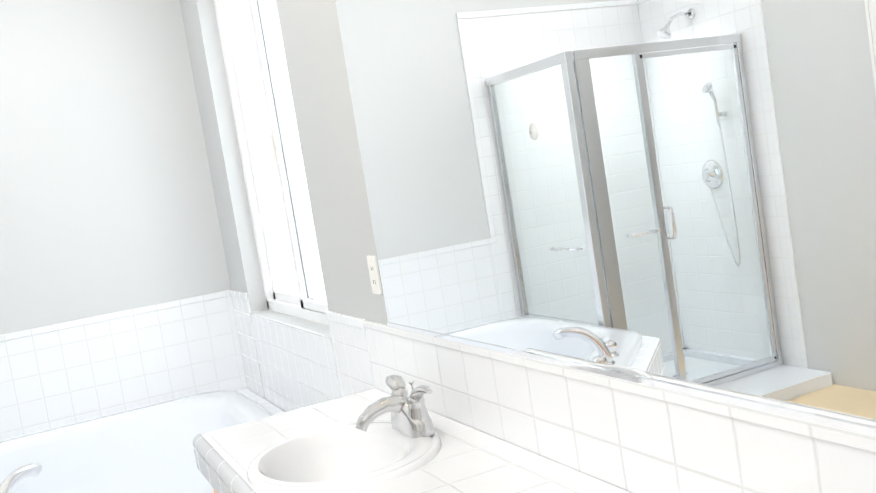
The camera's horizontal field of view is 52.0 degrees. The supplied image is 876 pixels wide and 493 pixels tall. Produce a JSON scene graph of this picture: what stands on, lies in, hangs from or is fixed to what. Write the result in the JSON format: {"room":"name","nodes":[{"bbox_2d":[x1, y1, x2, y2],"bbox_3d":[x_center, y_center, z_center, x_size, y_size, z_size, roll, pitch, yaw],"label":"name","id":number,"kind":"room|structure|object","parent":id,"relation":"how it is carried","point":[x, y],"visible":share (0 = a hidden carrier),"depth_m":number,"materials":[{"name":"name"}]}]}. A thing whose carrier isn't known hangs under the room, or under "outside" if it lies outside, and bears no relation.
{"room":"bathroom","nodes":[
{"label":"bathroom","id":0,"kind":"room"},
{"bbox_2d":[0,0,230,334],"bbox_3d":[-2.445,0.084,3.956,2.938,2.800,0.140,-11,5,-25],"label":"wall","id":1,"kind":"structure","parent":0,"point":[107,202],"depth_m":4.27,"materials":[{"name":"white paint"}]},
{"bbox_2d":[0,289,374,441],"bbox_3d":[-1.867,0.319,3.085,2.886,2.294,1.930,-11,5,-25],"label":"wall tile","id":2,"kind":"structure","parent":1,"relation":"attached to","point":[57,375],"depth_m":4.23,"materials":[{"name":"white tile"}]},
{"bbox_2d":[180,0,387,336],"bbox_3d":[0.186,-0.171,1.913,0.140,2.800,6.070,-11,5,-25],"label":"wall","id":3,"kind":"structure","parent":0,"point":[322,101],"depth_m":2.96,"materials":[{"name":"grey paint"}]},
{"bbox_2d":[213,0,328,325],"bbox_3d":[-0.653,-0.467,3.654,0.064,1.551,1.210,-11,5,-25],"label":"window","id":4,"kind":"structure","parent":3,"relation":"in","point":[303,304],"depth_m":3.86,"materials":[{"name":"white plastic"}]},
{"bbox_2d":[367,256,381,294],"bbox_3d":[-0.188,0.082,2.642,0.006,0.114,0.070,-11,5,-25],"label":"electrical outlet plate","id":5,"kind":"object","parent":3,"relation":"attached to","point":[374,274],"visible":1,"depth_m":2.63,"materials":[{"name":"white plastic"}]},
{"bbox_2d":[335,0,875,436],"bbox_3d":[0.261,-0.322,1.508,0.009,1.134,2.317,-11,5,-25],"label":"mirror","id":6,"kind":"object","parent":3,"relation":"attached to","point":[677,195],"visible":1,"depth_m":1.46,"materials":[{"name":"silver mirror"}]},
{"bbox_2d":[363,320,875,492],"bbox_3d":[0.327,0.363,1.652,0.012,0.265,2.528,-11,5,-25],"label":"tile backsplash","id":7,"kind":"structure","parent":3,"relation":"attached to","point":[631,436],"depth_m":1.62,"materials":[{"name":"white tile"}]},
{"bbox_3d":[-2.033,1.717,0.883,5.618,0.060,6.070,-11,5,-25],"label":"floor carpet","id":8,"kind":"object","parent":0,"visible":0},
{"bbox_2d":[0,388,283,492],"bbox_3d":[-1.287,1.005,3.351,1.680,0.720,1.928,-11,5,-25],"label":"tub","id":9,"kind":"object","parent":8,"relation":"on","point":[148,449],"visible":0.62,"depth_m":4.07,"materials":[{"name":"ceramic"}]},
{"bbox_2d":[0,463,42,492],"bbox_3d":[-1.331,0.784,2.711,0.280,0.170,0.278,-11,5,-25],"label":"faucet","id":10,"kind":"object","parent":9,"relation":"on","point":[23,472],"depth_m":2.78,"materials":[{"name":"silver metal"}]},
{"bbox_2d":[193,375,630,492],"bbox_3d":[0.134,0.816,1.558,0.578,0.930,2.514,-11,5,-25],"label":"bathroom vanity","id":11,"kind":"object","parent":8,"relation":"on","point":[398,440],"visible":1,"depth_m":2.16,"materials":[{"name":"white tile"}]},
{"bbox_2d":[246,420,441,492],"bbox_3d":[-0.212,0.556,2.134,0.456,0.158,0.510,-11,5,-25],"label":"sink","id":12,"kind":"object","parent":11,"relation":"in","point":[341,458],"depth_m":2.23,"materials":[{"name":"white ceramic"}]},
{"bbox_2d":[355,375,434,438],"bbox_3d":[-0.121,0.397,2.175,0.172,0.123,0.252,-11,5,-25],"label":"faucet","id":13,"kind":"object","parent":11,"relation":"on","point":[410,418],"depth_m":2.15,"materials":[{"name":"silver metal"}]},
{"label":"outside","id":14,"kind":"structure","parent":0,"visible":0},
{"bbox_2d":[229,0,326,301],"bbox_3d":[-1.335,-1.142,6.292,0.020,7.500,9.500,-11,5,-25],"label":"sky","id":15,"kind":"structure","parent":14,"point":[273,27],"depth_m":6.00,"materials":[{"name":"white"}]}
]}

